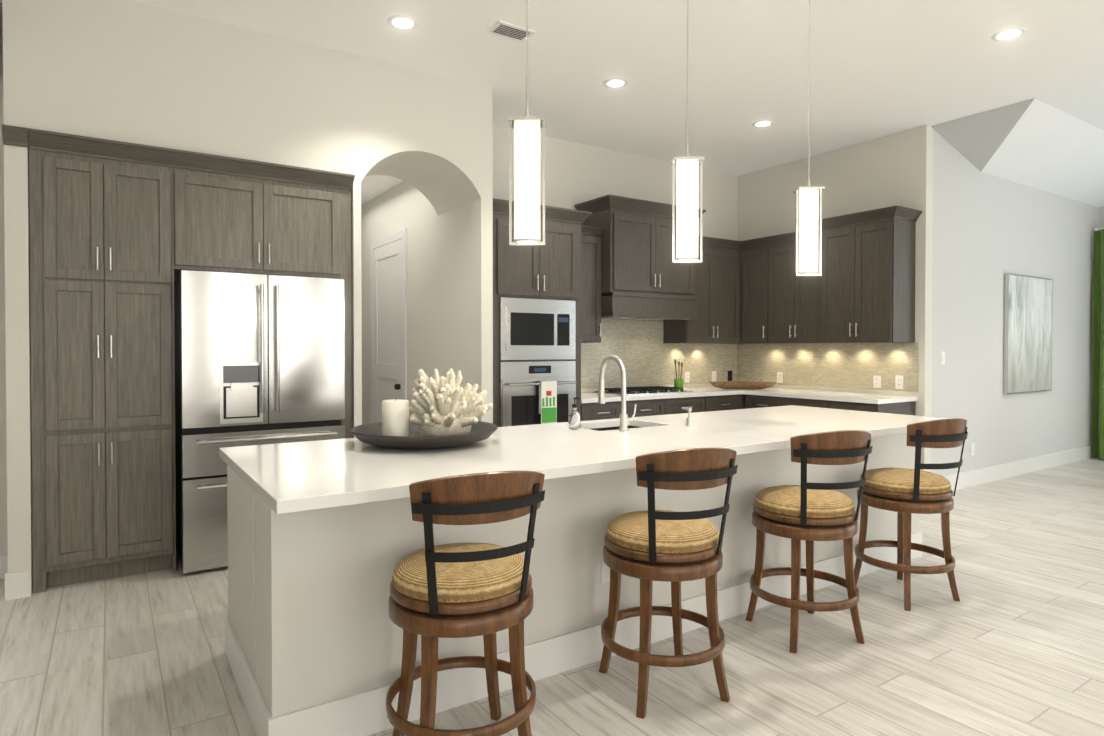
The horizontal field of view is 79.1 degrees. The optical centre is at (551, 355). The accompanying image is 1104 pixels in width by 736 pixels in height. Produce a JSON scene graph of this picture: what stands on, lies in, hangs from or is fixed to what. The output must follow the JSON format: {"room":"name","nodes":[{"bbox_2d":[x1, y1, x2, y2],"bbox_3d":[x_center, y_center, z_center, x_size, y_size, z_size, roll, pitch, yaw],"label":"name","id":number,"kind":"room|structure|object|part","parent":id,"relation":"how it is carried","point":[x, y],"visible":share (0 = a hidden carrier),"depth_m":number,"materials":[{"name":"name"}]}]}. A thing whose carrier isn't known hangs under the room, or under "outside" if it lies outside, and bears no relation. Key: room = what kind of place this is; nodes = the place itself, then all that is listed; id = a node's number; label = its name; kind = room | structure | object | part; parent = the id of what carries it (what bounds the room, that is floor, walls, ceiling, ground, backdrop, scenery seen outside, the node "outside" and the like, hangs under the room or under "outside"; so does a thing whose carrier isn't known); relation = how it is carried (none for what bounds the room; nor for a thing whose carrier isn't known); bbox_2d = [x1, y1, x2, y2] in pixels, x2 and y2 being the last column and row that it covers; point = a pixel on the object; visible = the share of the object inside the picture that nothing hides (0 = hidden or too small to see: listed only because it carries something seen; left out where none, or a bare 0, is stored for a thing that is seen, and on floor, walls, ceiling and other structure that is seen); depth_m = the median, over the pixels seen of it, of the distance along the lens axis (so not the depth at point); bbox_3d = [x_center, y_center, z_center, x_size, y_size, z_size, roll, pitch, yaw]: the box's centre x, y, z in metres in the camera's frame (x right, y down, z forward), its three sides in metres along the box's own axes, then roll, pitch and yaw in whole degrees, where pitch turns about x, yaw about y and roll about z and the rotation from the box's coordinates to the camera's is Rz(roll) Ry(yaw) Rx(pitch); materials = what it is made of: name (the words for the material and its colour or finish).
{"room":"kitchen","nodes":[
{"label":"kitchen","id":0,"kind":"room"},
{"bbox_2d":[0,2,7,578],"bbox_3d":[-2.697,-0.373,3.295,4.400,3.400,17.200,0,1,-33],"label":"wall","id":1,"kind":"structure","parent":0,"point":[3,513],"depth_m":3.95,"materials":[{"name":"white paint"}]},
{"bbox_2d":[2,0,365,600],"bbox_3d":[-2.329,-0.386,4.411,1.950,3.400,0.684,0,1,-33],"label":"wall","id":2,"kind":"structure","parent":0,"point":[131,71],"depth_m":3.97,"materials":[{"name":"white paint"}]},
{"bbox_2d":[178,150,345,279],"bbox_3d":[-2.046,-0.887,4.594,1.005,0.708,0.640,0,1,-33],"label":"upper cabinet","id":3,"kind":"object","parent":2,"relation":"attached to","point":[236,215],"depth_m":4.31,"materials":[{"name":"brown wood"}]},
{"bbox_2d":[366,57,485,423],"bbox_3d":[-2.088,-0.413,6.686,0.960,3.400,4.214,0,1,-33],"label":"wall","id":4,"kind":"structure","parent":0,"point":[410,150],"depth_m":5.56,"materials":[{"name":"white paint"}]},
{"bbox_2d":[486,86,492,422],"bbox_3d":[-0.694,-0.400,5.576,0.022,3.400,0.764,0,1,-33],"label":"wall","id":5,"kind":"structure","parent":0,"point":[489,90],"depth_m":5.23,"materials":[{"name":"white paint"}]},
{"bbox_2d":[0,457,1103,735],"bbox_3d":[0.807,1.359,5.631,17.200,0.120,17.200,0,1,-33],"label":"floor","id":6,"kind":"structure","parent":0,"point":[1010,643],"depth_m":2.94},
{"bbox_2d":[26,128,109,593],"bbox_3d":[-2.904,0.041,4.038,0.341,2.552,0.640,0,1,-33],"label":"tall cabinet","id":7,"kind":"object","parent":6,"relation":"on","point":[70,369],"depth_m":3.78,"materials":[{"name":"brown wood"}]},
{"bbox_2d":[106,140,177,577],"bbox_3d":[-2.614,0.039,4.230,0.355,2.552,0.640,0,1,-33],"label":"tall cabinet","id":8,"kind":"object","parent":6,"relation":"on","point":[123,235],"depth_m":3.97,"materials":[{"name":"brown wood"}]},
{"bbox_2d":[174,270,344,572],"bbox_3d":[-1.983,0.400,4.519,0.960,1.825,0.821,0,1,-33],"label":"fridge","id":9,"kind":"object","parent":6,"relation":"on","point":[259,359],"visible":0.79,"depth_m":4.15,"materials":[{"name":"silver metal"}]},
{"bbox_2d":[386,471,544,735],"bbox_3d":[-0.289,0.838,2.196,0.493,1.002,0.546,0,1,-23],"label":"stool","id":10,"kind":"object","parent":6,"relation":"on","point":[460,590],"visible":1,"depth_m":2.03,"materials":[{"name":"brown wood"}]},
{"bbox_2d":[493,198,591,426],"bbox_3d":[-0.258,0.019,5.881,1.013,2.555,0.736,0,1,-33],"label":"tall cabinet","id":11,"kind":"object","parent":6,"relation":"on","point":[536,314],"visible":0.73,"depth_m":5.60,"materials":[{"name":"brown wood"}]},
{"bbox_2d":[539,381,556,423],"bbox_3d":[-0.034,0.389,5.604,0.155,0.351,0.040,0,1,-33],"label":"hanging towel","id":12,"kind":"object","parent":11,"relation":"hanging from","point":[548,401],"visible":0.98,"depth_m":5.58,"materials":[{"name":"white fabric"}]},
{"bbox_2d":[225,433,921,735],"bbox_3d":[0.466,0.884,3.710,4.018,0.876,1.048,0,1,-33],"label":"kitchen island","id":13,"kind":"object","parent":6,"relation":"on","point":[325,537],"depth_m":2.61,"materials":[{"name":"white paint"}]},
{"bbox_2d":[219,405,949,516],"bbox_3d":[0.538,0.427,3.603,4.054,0.040,1.250,0,1,-33],"label":"island countertop","id":14,"kind":"structure","parent":13,"relation":"on","point":[294,477],"depth_m":2.90,"materials":[{"name":"white stone"}]},
{"bbox_2d":[350,420,496,449],"bbox_3d":[-0.598,0.375,3.157,0.680,0.075,0.680,0,1,-33],"label":"tray","id":15,"kind":"object","parent":14,"relation":"on","point":[371,434],"visible":0.73,"depth_m":2.92,"materials":[{"name":"grey"}]},
{"bbox_2d":[382,398,408,435],"bbox_3d":[-0.733,0.300,3.133,0.124,0.198,0.124,0,1,-33],"label":"candle","id":16,"kind":"object","parent":15,"relation":"in","point":[395,416],"visible":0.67,"depth_m":3.08,"materials":[{"name":"white wax"}]},
{"bbox_2d":[409,368,492,435],"bbox_3d":[-0.507,0.228,3.195,0.408,0.333,0.364,0,1,-33],"label":"coral","id":17,"kind":"object","parent":15,"relation":"in","point":[447,404],"visible":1,"depth_m":3.10},
{"bbox_2d":[569,397,580,429],"bbox_3d":[0.125,0.318,3.694,0.068,0.175,0.066,0,1,-33],"label":"soap bottle","id":18,"kind":"object","parent":14,"relation":"on","point":[574,419],"visible":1,"depth_m":3.67,"materials":[{"name":"clear glass"}]},
{"bbox_2d":[583,422,638,428],"bbox_3d":[0.376,0.526,3.916,0.516,0.188,0.366,0,1,-33],"label":"sink","id":19,"kind":"object","parent":14,"relation":"in","point":[630,426],"depth_m":4.11,"materials":[{"name":"silver metal"}]},
{"bbox_2d":[598,355,636,430],"bbox_3d":[0.363,0.201,3.718,0.118,0.409,0.244,0,1,-33],"label":"faucet","id":20,"kind":"object","parent":14,"relation":"on","point":[624,419],"visible":1,"depth_m":3.63,"materials":[{"name":"silver metal"}]},
{"bbox_2d":[681,407,692,425],"bbox_3d":[0.777,0.351,3.851,0.036,0.106,0.078,0,1,-33],"label":"soap pump","id":21,"kind":"object","parent":14,"relation":"on","point":[689,420],"visible":1,"depth_m":3.83,"materials":[{"name":"silver metal"}]},
{"bbox_2d":[581,399,628,420],"bbox_3d":[0.298,0.854,6.318,0.520,0.876,0.635,0,1,-33],"label":"base cabinet","id":22,"kind":"object","parent":6,"relation":"on","point":[611,409],"depth_m":6.04,"materials":[{"name":"brown wood"}]},
{"bbox_2d":[599,448,737,718],"bbox_3d":[0.453,0.833,2.675,0.493,1.002,0.546,0,1,-18],"label":"stool","id":23,"kind":"object","parent":6,"relation":"on","point":[649,546],"visible":1,"depth_m":2.50,"materials":[{"name":"brown wood"}]},
{"bbox_2d":[629,395,712,416],"bbox_3d":[0.921,0.849,6.730,1.226,0.876,0.635,0,1,-33],"label":"base cabinet","id":24,"kind":"object","parent":6,"relation":"on","point":[702,399],"depth_m":6.51,"materials":[{"name":"brown wood"}]},
{"bbox_2d":[581,387,780,402],"bbox_3d":[1.230,0.389,6.923,2.748,0.040,0.645,0,1,-33],"label":"countertop","id":25,"kind":"structure","parent":24,"relation":"on","point":[588,397],"depth_m":6.59,"materials":[{"name":"white stone"}]},
{"bbox_2d":[592,386,692,395],"bbox_3d":[0.918,0.350,6.738,0.900,0.042,0.500,0,1,-33],"label":"cooktop","id":26,"kind":"object","parent":25,"relation":"in","point":[644,390],"visible":0.94,"depth_m":6.63,"materials":[{"name":"metal"}]},
{"bbox_2d":[674,359,682,389],"bbox_3d":[1.331,0.202,7.044,0.106,0.331,0.094,0,1,-33],"label":"utensil cup","id":27,"kind":"object","parent":25,"relation":"on","point":[678,382],"visible":0.73,"depth_m":7.02,"materials":[{"name":"green ceramic"}]},
{"bbox_2d":[709,382,775,388],"bbox_3d":[2.080,0.327,7.301,0.550,0.075,0.501,0,1,-33],"label":"dough bowl","id":28,"kind":"object","parent":25,"relation":"on","point":[742,385],"visible":1,"depth_m":7.23,"materials":[{"name":"brown wood"}]},
{"bbox_2d":[713,391,744,410],"bbox_3d":[1.582,0.844,7.167,0.609,0.876,0.635,0,1,-33],"label":"base cabinet","id":29,"kind":"object","parent":6,"relation":"on","point":[720,402],"depth_m":6.96,"materials":[{"name":"brown wood"}]},
{"bbox_2d":[743,392,774,408],"bbox_3d":[2.447,0.846,7.003,0.635,0.876,0.563,0,1,-33],"label":"base cabinet","id":30,"kind":"object","parent":6,"relation":"on","point":[752,399],"depth_m":6.92,"materials":[{"name":"brown wood"}]},
{"bbox_2d":[775,396,818,406],"bbox_3d":[2.700,0.851,6.621,0.635,0.876,0.598,0,1,-33],"label":"base cabinet","id":31,"kind":"object","parent":6,"relation":"on","point":[809,401],"depth_m":6.52,"materials":[{"name":"brown wood"}]},
{"bbox_2d":[745,430,872,653],"bbox_3d":[1.218,0.827,3.193,0.493,1.002,0.546,0,1,-15],"label":"stool","id":32,"kind":"object","parent":6,"relation":"on","point":[810,513],"visible":1,"depth_m":3.03,"materials":[{"name":"brown wood"}]},
{"bbox_2d":[819,400,917,415],"bbox_3d":[2.949,0.855,6.244,0.635,0.876,0.549,0,1,-33],"label":"base cabinet","id":33,"kind":"object","parent":6,"relation":"on","point":[894,404],"depth_m":6.04,"materials":[{"name":"brown wood"}]},
{"bbox_2d":[747,388,917,403],"bbox_3d":[2.697,0.393,6.610,0.645,0.040,1.486,0,1,-33],"label":"countertop","id":34,"kind":"structure","parent":33,"relation":"on","point":[875,398],"depth_m":6.31,"materials":[{"name":"white stone"}]},
{"bbox_2d":[854,418,967,610],"bbox_3d":[1.963,0.821,3.685,0.493,1.002,0.546,0,1,-21],"label":"stool","id":35,"kind":"object","parent":6,"relation":"on","point":[904,493],"visible":1,"depth_m":3.52,"materials":[{"name":"brown wood"}]},
{"bbox_2d":[0,0,1103,175],"bbox_3d":[0.807,-2.160,5.591,17.200,0.120,17.200,0,1,-33],"label":"ceiling","id":36,"kind":"structure","parent":0,"point":[880,68],"depth_m":4.72,"materials":[{"name":"white paint"}]},
{"bbox_2d":[387,15,417,30],"bbox_3d":[-0.932,-2.078,4.178,0.192,0.008,0.192,0,1,-33],"label":"recessed light","id":37,"kind":"object","parent":36,"relation":"in","point":[403,22],"visible":0.98,"depth_m":4.17,"materials":[{"name":"white"}]},
{"bbox_2d":[487,20,534,41],"bbox_3d":[-0.261,-2.078,4.287,0.260,0.012,0.160,0,1,-33],"label":"ceiling vent","id":38,"kind":"object","parent":36,"relation":"in","point":[508,30],"visible":0.96,"depth_m":4.27,"materials":[{"name":"white metal"}]},
{"bbox_2d":[508,0,545,245],"bbox_3d":[-0.098,-1.250,2.635,0.142,1.629,0.110,0,1,1],"label":"pendant light","id":39,"kind":"object","parent":36,"relation":"hanging from","point":[526,180],"visible":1,"depth_m":2.60,"materials":[{"name":"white glass"}]},
{"bbox_2d":[603,78,627,88],"bbox_3d":[0.489,-2.089,5.130,0.192,0.008,0.192,0,1,-33],"label":"recessed light","id":40,"kind":"object","parent":36,"relation":"in","point":[614,83],"visible":0.96,"depth_m":5.12,"materials":[{"name":"white"}]},
{"bbox_2d":[671,0,704,262],"bbox_3d":[0.643,-1.257,3.173,0.142,1.629,0.110,0,1,1],"label":"pendant light","id":41,"kind":"object","parent":36,"relation":"hanging from","point":[687,167],"visible":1,"depth_m":3.14,"materials":[{"name":"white glass"}]},
{"bbox_2d":[752,120,773,127],"bbox_3d":[1.912,-2.100,6.059,0.192,0.008,0.192,0,1,-33],"label":"recessed light","id":42,"kind":"object","parent":36,"relation":"in","point":[762,123],"visible":1,"depth_m":6.05,"materials":[{"name":"white"}]},
{"bbox_2d":[793,0,824,275],"bbox_3d":[1.444,-1.263,3.757,0.142,1.629,0.110,0,1,1],"label":"pendant light","id":43,"kind":"object","parent":36,"relation":"hanging from","point":[810,204],"visible":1,"depth_m":3.73,"materials":[{"name":"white glass"}]},
{"bbox_2d":[991,27,1026,41],"bbox_3d":[2.959,-2.080,4.330,0.192,0.008,0.192,0,1,-33],"label":"recessed light","id":44,"kind":"object","parent":36,"relation":"in","point":[1008,34],"visible":1,"depth_m":4.32,"materials":[{"name":"white"}]},
{"bbox_2d":[493,125,736,392],"bbox_3d":[0.671,-0.416,7.008,3.825,3.400,0.120,0,1,-33],"label":"wall","id":45,"kind":"structure","parent":0,"point":[577,173],"depth_m":6.85,"materials":[{"name":"white paint"}]},
{"bbox_2d":[581,225,603,342],"bbox_3d":[0.193,-0.669,6.403,0.457,1.090,0.350,0,1,-33],"label":"upper cabinet","id":46,"kind":"object","parent":45,"relation":"attached to","point":[590,245],"depth_m":6.32,"materials":[{"name":"brown wood"}]},
{"bbox_2d":[575,194,705,320],"bbox_3d":[0.902,-0.930,6.748,1.264,1.126,0.550,0,1,-33],"label":"range hood","id":47,"kind":"object","parent":45,"relation":"attached to","point":[644,277],"visible":0.81,"depth_m":6.47,"materials":[{"name":"wood"}]},
{"bbox_2d":[581,319,736,388],"bbox_3d":[1.047,-0.047,7.183,2.770,0.743,0.008,0,1,-33],"label":"backsplash","id":48,"kind":"structure","parent":45,"relation":"attached to","point":[643,352],"depth_m":7.17,"materials":[{"name":"beige tile"}]},
{"bbox_2d":[685,372,689,382],"bbox_3d":[1.514,0.243,7.486,0.074,0.120,0.008,0,1,-33],"label":"electrical outlet","id":49,"kind":"object","parent":48,"relation":"attached to","point":[687,377],"visible":1,"depth_m":7.48,"materials":[{"name":"white plastic"}]},
{"bbox_2d":[712,371,715,381],"bbox_3d":[1.873,0.240,7.723,0.074,0.120,0.008,0,1,-33],"label":"electrical outlet","id":50,"kind":"object","parent":48,"relation":"attached to","point":[713,376],"visible":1,"depth_m":7.72,"materials":[{"name":"white plastic"}]},
{"bbox_2d":[728,371,731,380],"bbox_3d":[2.098,0.238,7.872,0.074,0.120,0.008,0,1,-33],"label":"electrical outlet","id":51,"kind":"object","parent":48,"relation":"attached to","point":[729,375],"visible":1,"depth_m":7.87,"materials":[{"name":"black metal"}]},
{"bbox_2d":[663,236,740,343],"bbox_3d":[1.652,-0.701,7.367,0.821,1.130,0.350,0,1,-33],"label":"upper cabinet","id":52,"kind":"object","parent":45,"relation":"attached to","point":[717,285],"depth_m":7.23,"materials":[{"name":"brown wood"}]},
{"bbox_2d":[737,125,932,471],"bbox_3d":[2.856,-0.417,7.062,0.120,3.400,2.200,0,1,-33],"label":"wall","id":53,"kind":"structure","parent":0,"point":[894,169],"depth_m":6.55,"materials":[{"name":"white paint"}]},
{"bbox_2d":[737,238,756,342],"bbox_3d":[2.363,-0.701,7.372,0.350,1.129,0.458,0,1,-33],"label":"upper cabinet","id":54,"kind":"object","parent":53,"relation":"attached to","point":[748,263],"depth_m":7.37,"materials":[{"name":"brown wood"}]},
{"bbox_2d":[757,225,828,342],"bbox_3d":[2.622,-0.696,6.949,0.385,1.129,0.796,0,1,-33],"label":"upper cabinet","id":55,"kind":"object","parent":53,"relation":"attached to","point":[791,308],"depth_m":6.92,"materials":[{"name":"brown wood"}]},
{"bbox_2d":[737,343,917,391],"bbox_3d":[2.789,-0.045,7.052,0.008,0.743,2.130,0,1,-33],"label":"backsplash","id":56,"kind":"structure","parent":53,"relation":"attached to","point":[836,365],"depth_m":6.89,"materials":[{"name":"beige tile"}]},
{"bbox_2d":[777,372,782,382],"bbox_3d":[2.531,0.244,7.430,0.008,0.120,0.074,0,1,-33],"label":"electrical outlet","id":57,"kind":"object","parent":56,"relation":"attached to","point":[779,377],"visible":1,"depth_m":7.42,"materials":[{"name":"white plastic"}]},
{"bbox_2d":[873,376,880,387],"bbox_3d":[3.154,0.255,6.488,0.008,0.120,0.074,0,1,-33],"label":"electrical outlet","id":58,"kind":"object","parent":56,"relation":"attached to","point":[876,381],"visible":1,"depth_m":6.49,"materials":[{"name":"white plastic"}]},
{"bbox_2d":[895,375,902,388],"bbox_3d":[3.276,0.252,6.304,0.008,0.130,0.074,0,1,-33],"label":"electrical outlet","id":59,"kind":"object","parent":56,"relation":"attached to","point":[898,381],"visible":1,"depth_m":6.30,"materials":[{"name":"white plastic"}]},
{"bbox_2d":[818,205,916,342],"bbox_3d":[2.983,-0.727,6.402,0.385,1.204,0.786,0,1,-33],"label":"upper cabinet","id":60,"kind":"object","parent":53,"relation":"attached to","point":[861,289],"depth_m":6.15,"materials":[{"name":"brown wood"}]},
{"bbox_2d":[931,129,1098,490],"bbox_3d":[5.145,-0.420,7.304,4.234,3.400,0.160,0,1,-33],"label":"wall","id":61,"kind":"structure","parent":0,"point":[989,231],"depth_m":7.00,"materials":[{"name":"white paint"}]},
{"bbox_2d":[940,352,944,363],"bbox_3d":[3.675,0.022,6.283,0.074,0.120,0.011,0,1,-33],"label":"light switch","id":62,"kind":"object","parent":61,"relation":"attached to","point":[942,357],"visible":1,"depth_m":6.27,"materials":[{"name":"white plastic"}]},
{"bbox_2d":[970,443,974,455],"bbox_3d":[4.167,0.928,6.619,0.074,0.120,0.011,0,1,-33],"label":"electrical outlet","id":63,"kind":"object","parent":61,"relation":"attached to","point":[972,448],"visible":1,"depth_m":6.61,"materials":[{"name":"white plastic"}]},
{"bbox_3d":[5.176,-0.229,7.254,1.090,1.250,0.038,0,1,-33],"label":"art picture","id":64,"kind":"part","parent":61,"relation":"part of"},
{"bbox_2d":[931,98,1103,206],"bbox_3d":[5.381,-1.974,6.897,4.030,0.277,0.830,0,1,-33],"label":"ceiling","id":65,"kind":"structure","parent":0,"point":[1037,144],"depth_m":6.36,"materials":[{"name":"grey paint"}]},
{"bbox_2d":[1098,205,1103,230],"bbox_3d":[8.967,-0.396,5.240,0.134,3.400,7.580,0,1,-33],"label":"wall","id":66,"kind":"structure","parent":0,"point":[1101,218],"depth_m":8.33,"materials":[{"name":"white paint"}]},
{"bbox_3d":[7.194,-1.538,7.569,0.267,0.070,1.642,0,1,-33],"label":"curtain rod","id":67,"kind":"object","parent":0,"visible":0},
{"bbox_2d":[1091,229,1103,458],"bbox_3d":[7.041,-0.131,7.608,0.143,2.785,1.450,0,1,-33],"label":"curtain","id":68,"kind":"object","parent":67,"relation":"hanging from","point":[1098,365],"visible":1,"depth_m":8.20,"materials":[{"name":"green fabric"}]}
]}

